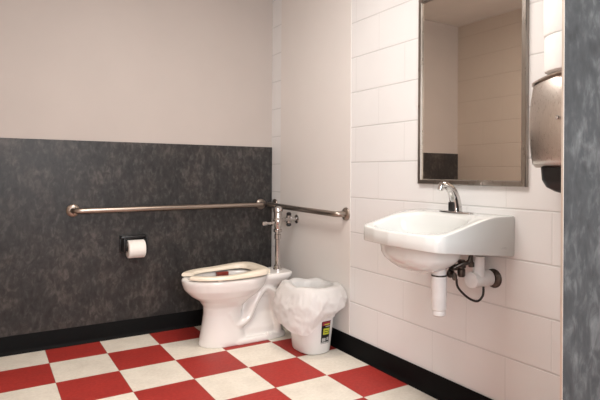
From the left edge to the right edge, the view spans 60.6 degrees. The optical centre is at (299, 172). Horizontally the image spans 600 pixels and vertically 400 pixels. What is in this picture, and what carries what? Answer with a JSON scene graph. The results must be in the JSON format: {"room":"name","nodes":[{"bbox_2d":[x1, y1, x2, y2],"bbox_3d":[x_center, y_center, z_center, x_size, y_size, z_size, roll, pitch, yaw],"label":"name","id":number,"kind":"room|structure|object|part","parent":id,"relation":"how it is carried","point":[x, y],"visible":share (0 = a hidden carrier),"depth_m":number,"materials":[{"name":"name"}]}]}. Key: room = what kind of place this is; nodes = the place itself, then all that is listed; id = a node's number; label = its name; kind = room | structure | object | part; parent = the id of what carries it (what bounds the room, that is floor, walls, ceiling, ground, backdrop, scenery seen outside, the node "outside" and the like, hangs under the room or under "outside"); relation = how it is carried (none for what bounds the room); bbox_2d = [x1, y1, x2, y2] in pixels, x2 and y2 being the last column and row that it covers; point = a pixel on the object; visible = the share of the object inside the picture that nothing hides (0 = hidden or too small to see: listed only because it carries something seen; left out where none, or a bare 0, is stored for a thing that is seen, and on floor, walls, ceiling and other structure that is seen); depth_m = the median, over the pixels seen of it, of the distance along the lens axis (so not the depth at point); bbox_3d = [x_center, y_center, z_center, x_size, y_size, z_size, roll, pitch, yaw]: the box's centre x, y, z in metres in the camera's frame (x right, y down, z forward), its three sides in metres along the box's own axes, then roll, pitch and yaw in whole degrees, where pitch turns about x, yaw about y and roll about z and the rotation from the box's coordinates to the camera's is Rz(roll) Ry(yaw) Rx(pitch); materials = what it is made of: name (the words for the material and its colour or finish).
{"room":"public restroom","nodes":[
{"label":"public restroom","id":0,"kind":"room"},
{"bbox_2d":[0,0,272,146],"bbox_3d":[-1.098,-0.174,3.358,2.220,2.450,0.100,0,0,-31],"label":"wall","id":1,"kind":"structure","parent":0,"point":[194,72],"depth_m":3.32,"materials":[{"name":"paint"}]},
{"bbox_2d":[0,309,202,356],"bbox_3d":[-1.072,0.997,3.299,2.016,0.107,0.018,0,0,-31],"label":"baseboard","id":2,"kind":"structure","parent":1,"relation":"attached to","point":[59,338],"depth_m":3.19,"materials":[{"name":"black plastic"}]},
{"bbox_2d":[0,138,271,336],"bbox_3d":[-1.074,0.429,3.312,2.019,1.243,0.008,0,0,-31],"label":"wainscot","id":3,"kind":"structure","parent":1,"relation":"attached to","point":[58,270],"depth_m":3.24,"materials":[{"name":"grey laminate"}]},
{"bbox_2d":[119,234,147,253],"bbox_3d":[-1.053,0.457,3.264,0.163,0.112,0.096,0,0,-31],"label":"toilet paper holder","id":4,"kind":"object","parent":3,"relation":"attached to","point":[123,239],"visible":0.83,"depth_m":3.26,"materials":[{"name":"black plastic"}]},
{"bbox_3d":[-1.109,0.458,3.227,0.016,0.092,0.092,0,0,-31],"label":"arm","id":5,"kind":"part","parent":4,"relation":"part of","materials":[{"name":"black plastic"}]},
{"bbox_2d":[120,234,146,238],"bbox_3d":[-1.062,0.412,3.279,0.163,0.018,0.048,0,0,-31],"label":"hood","id":6,"kind":"object","parent":4,"relation":"attached to","point":[137,236],"depth_m":3.27,"materials":[{"name":"black plastic"}]},
{"bbox_2d":[126,239,145,257],"bbox_3d":[-1.037,0.483,3.243,0.104,0.112,0.112,0,0,-31],"label":"toilet paper roll","id":7,"kind":"object","parent":4,"relation":"on","point":[136,248],"visible":0.98,"depth_m":3.21,"materials":[{"name":"white paper"}]},
{"bbox_3d":[-0.994,0.455,3.302,0.010,0.084,0.084,0,0,-31],"label":"arm","id":8,"kind":"part","parent":4,"relation":"part of","materials":[{"name":"black plastic"}]},
{"bbox_2d":[66,199,265,216],"bbox_3d":[-0.812,0.233,3.417,1.355,0.083,0.085,0,0,-31],"label":"grab bar","id":9,"kind":"object","parent":3,"relation":"attached to","point":[72,210],"visible":1,"depth_m":3.31,"materials":[{"name":"metal"}]},
{"bbox_3d":[-0.811,0.233,3.414,1.311,0.039,0.079,0,0,-31],"label":"rail","id":10,"kind":"part","parent":9,"relation":"part of","materials":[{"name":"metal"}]},
{"bbox_2d":[0,325,436,399],"bbox_3d":[0.069,1.107,1.439,2.220,0.100,4.600,0,0,-31],"label":"floor","id":11,"kind":"structure","parent":0,"point":[166,365],"depth_m":2.69,"materials":[{"name":"tile"}]},
{"bbox_2d":[181,262,291,347],"bbox_3d":[-0.394,0.825,3.241,0.716,0.460,0.372,0,0,-31],"label":"toilet","id":12,"kind":"object","parent":11,"relation":"on","point":[237,306],"visible":0.98,"depth_m":3.13,"materials":[{"name":"white ceramic"}]},
{"bbox_2d":[216,271,228,275],"bbox_3d":[-0.501,0.664,3.309,0.080,0.048,0.028,0,0,-31],"label":"block","id":13,"kind":"object","parent":12,"relation":"in","point":[222,273],"visible":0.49,"depth_m":3.30,"materials":[{"name":"red plastic"}]},
{"bbox_3d":[-0.468,0.615,3.196,0.505,0.041,0.372,0,0,-31],"label":"seat","id":14,"kind":"part","parent":12,"relation":"part of","materials":[{"name":"beige plastic"}]},
{"bbox_2d":[261,206,298,269],"bbox_3d":[-0.124,0.432,3.419,0.303,0.420,0.072,0,0,-44],"label":"valve","id":15,"kind":"object","parent":12,"relation":"attached to","point":[277,221],"visible":1,"depth_m":3.38,"materials":[{"name":"silver metal"}]},
{"bbox_3d":[-0.204,0.334,3.356,0.100,0.034,0.034,0,0,-31],"label":"handle","id":16,"kind":"part","parent":15,"relation":"part of","materials":[{"name":"silver metal"}]},
{"bbox_2d":[291,318,332,354],"bbox_3d":[0.065,0.872,3.081,0.274,0.372,0.334,0,0,-31],"label":"trash can","id":17,"kind":"object","parent":11,"relation":"on","point":[318,341],"visible":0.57,"depth_m":2.97,"materials":[{"name":"white plastic"}]},
{"bbox_2d":[272,277,346,335],"bbox_3d":[0.034,0.784,3.066,0.361,0.258,0.482,0,0,-31],"label":"trash bag","id":18,"kind":"object","parent":17,"relation":"in","point":[301,305],"visible":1,"depth_m":2.90,"materials":[{"name":"white plastic"}]},
{"bbox_2d":[271,0,560,399],"bbox_3d":[1.007,-0.162,1.950,0.100,2.450,4.500,0,0,-31],"label":"wall","id":19,"kind":"structure","parent":0,"point":[505,345],"depth_m":2.53,"materials":[{"name":"white tile"}]},
{"bbox_2d":[280,0,351,334],"bbox_3d":[0.080,-0.167,3.365,0.004,2.449,0.836,0,0,-31],"label":"wall panel","id":20,"kind":"object","parent":19,"relation":"attached to","point":[316,35],"visible":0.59,"depth_m":3.31,"materials":[{"name":"white paint"}]},
{"bbox_2d":[266,199,349,220],"bbox_3d":[0.008,0.240,3.392,0.085,0.088,0.954,0,0,-31],"label":"grab bar","id":21,"kind":"object","parent":20,"relation":"attached to","point":[345,213],"visible":0.95,"depth_m":3.18,"materials":[{"name":"metal"}]},
{"bbox_3d":[0.005,0.240,3.390,0.079,0.044,0.910,0,0,-31],"label":"rail","id":22,"kind":"part","parent":21,"relation":"part of","materials":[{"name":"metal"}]},
{"bbox_2d":[330,327,491,399],"bbox_3d":[0.454,1.006,2.720,0.018,0.107,2.564,0,0,-31],"label":"baseboard","id":23,"kind":"structure","parent":19,"relation":"attached to","point":[438,387],"depth_m":2.61,"materials":[{"name":"black plastic"}]},
{"bbox_2d":[364,208,513,272],"bbox_3d":[0.546,0.292,2.164,0.454,0.236,0.485,0,0,-31],"label":"sink","id":24,"kind":"object","parent":19,"relation":"attached to","point":[425,240],"visible":0.99,"depth_m":2.03,"materials":[{"name":"white ceramic"}]},
{"bbox_2d":[431,269,446,316],"bbox_3d":[0.574,0.494,2.124,0.064,0.201,0.064,0,0,-31],"label":"drain pipe","id":25,"kind":"object","parent":24,"relation":"attached to","point":[438,279],"visible":0.85,"depth_m":2.10,"materials":[{"name":"white plastic"}]},
{"bbox_2d":[437,182,473,213],"bbox_3d":[0.669,0.107,2.239,0.150,0.135,0.148,0,0,9],"label":"faucet","id":26,"kind":"object","parent":24,"relation":"on","point":[454,204],"visible":1,"depth_m":2.21,"materials":[{"name":"silver metal"}]},
{"bbox_3d":[0.651,0.106,2.220,0.120,0.132,0.054,0,0,-31],"label":"spout","id":27,"kind":"part","parent":26,"relation":"part of","materials":[{"name":"silver metal"}]},
{"bbox_3d":[0.679,0.172,2.237,0.052,0.005,0.180,0,0,-31],"label":"deck plate","id":28,"kind":"part","parent":26,"relation":"part of","materials":[{"name":"silver metal"}]},
{"bbox_2d":[418,0,529,186],"bbox_3d":[0.741,-0.395,2.275,0.018,0.905,0.594,0,0,-31],"label":"wall mirror","id":29,"kind":"object","parent":19,"relation":"attached to","point":[473,55],"visible":1,"depth_m":2.25,"materials":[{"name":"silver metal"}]},
{"bbox_2d":[464,255,501,287],"bbox_3d":[0.759,0.416,2.131,0.128,0.140,0.088,0,0,-31],"label":"drain pipe","id":30,"kind":"object","parent":19,"relation":"attached to","point":[479,277],"visible":1,"depth_m":2.11,"materials":[{"name":"white plastic"}]},
{"bbox_2d":[447,255,473,279],"bbox_3d":[0.662,0.390,2.125,0.101,0.102,0.064,0,0,-10],"label":"shutoff valve","id":31,"kind":"object","parent":30,"relation":"attached to","point":[460,271],"visible":0.62,"depth_m":2.11,"materials":[{"name":"black metal"}]},
{"bbox_3d":[0.631,0.405,2.133,0.037,0.069,0.031,0,0,-31],"label":"valve handle","id":32,"kind":"part","parent":31,"relation":"part of","materials":[{"name":"black metal"}]},
{"bbox_2d":[453,256,472,269],"bbox_3d":[0.663,0.368,2.088,0.082,0.058,0.020,0,0,-1],"label":"hose","id":33,"kind":"object","parent":31,"relation":"attached to","point":[470,258],"visible":1,"depth_m":2.08,"materials":[{"name":"grey metal"}]},
{"bbox_2d":[455,279,484,301],"bbox_3d":[0.700,0.486,2.116,0.140,0.103,0.014,0,0,-16],"label":"supply hose","id":34,"kind":"object","parent":31,"relation":"attached to","point":[456,281],"visible":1,"depth_m":2.12,"materials":[{"name":"black rubber"}]},
{"bbox_2d":[529,70,561,192],"bbox_3d":[0.954,-0.131,1.743,0.204,0.423,0.312,0,0,-31],"label":"dispenser","id":35,"kind":"object","parent":19,"relation":"attached to","point":[545,108],"visible":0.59,"depth_m":1.77,"materials":[{"name":"metal"}]},
{"bbox_3d":[0.967,-0.325,1.751,0.177,0.036,0.312,0,0,-31],"label":"lid","id":36,"kind":"part","parent":35,"relation":"part of","materials":[{"name":"metal"}]},
{"bbox_2d":[541,167,560,192],"bbox_3d":[0.978,0.032,1.750,0.154,0.097,0.268,0,0,-31],"label":"outlet","id":37,"kind":"object","parent":35,"relation":"attached to","point":[551,176],"depth_m":1.78,"materials":[{"name":"black plastic"}]},
{"bbox_2d":[544,31,561,74],"bbox_3d":[0.941,-0.405,1.751,0.196,0.124,0.196,0,0,-31],"label":"paper towel roll","id":38,"kind":"object","parent":35,"relation":"on","point":[553,42],"visible":0.2,"depth_m":1.72,"materials":[{"name":"white paper"}]},
{"bbox_2d":[543,0,561,38],"bbox_3d":[0.941,-0.538,1.756,0.196,0.140,0.196,0,0,-31],"label":"paper towel roll","id":39,"kind":"object","parent":38,"relation":"on","point":[552,9],"visible":0.19,"depth_m":1.73,"materials":[{"name":"white paper"}]},
{"bbox_2d":[563,0,599,399],"bbox_3d":[0.917,-0.163,1.485,0.532,2.450,0.006,0,0,-31],"label":"wall partition","id":40,"kind":"structure","parent":0,"point":[581,240],"depth_m":1.39,"materials":[{"name":"stone"}]},
{"bbox_2d":[560,0,564,399],"bbox_3d":[0.688,-0.165,1.345,0.003,2.450,0.006,0,0,-31],"label":"strip","id":41,"kind":"object","parent":40,"relation":"attached to","point":[563,1],"visible":1,"depth_m":1.34,"materials":[{"name":"metal"}]}
]}

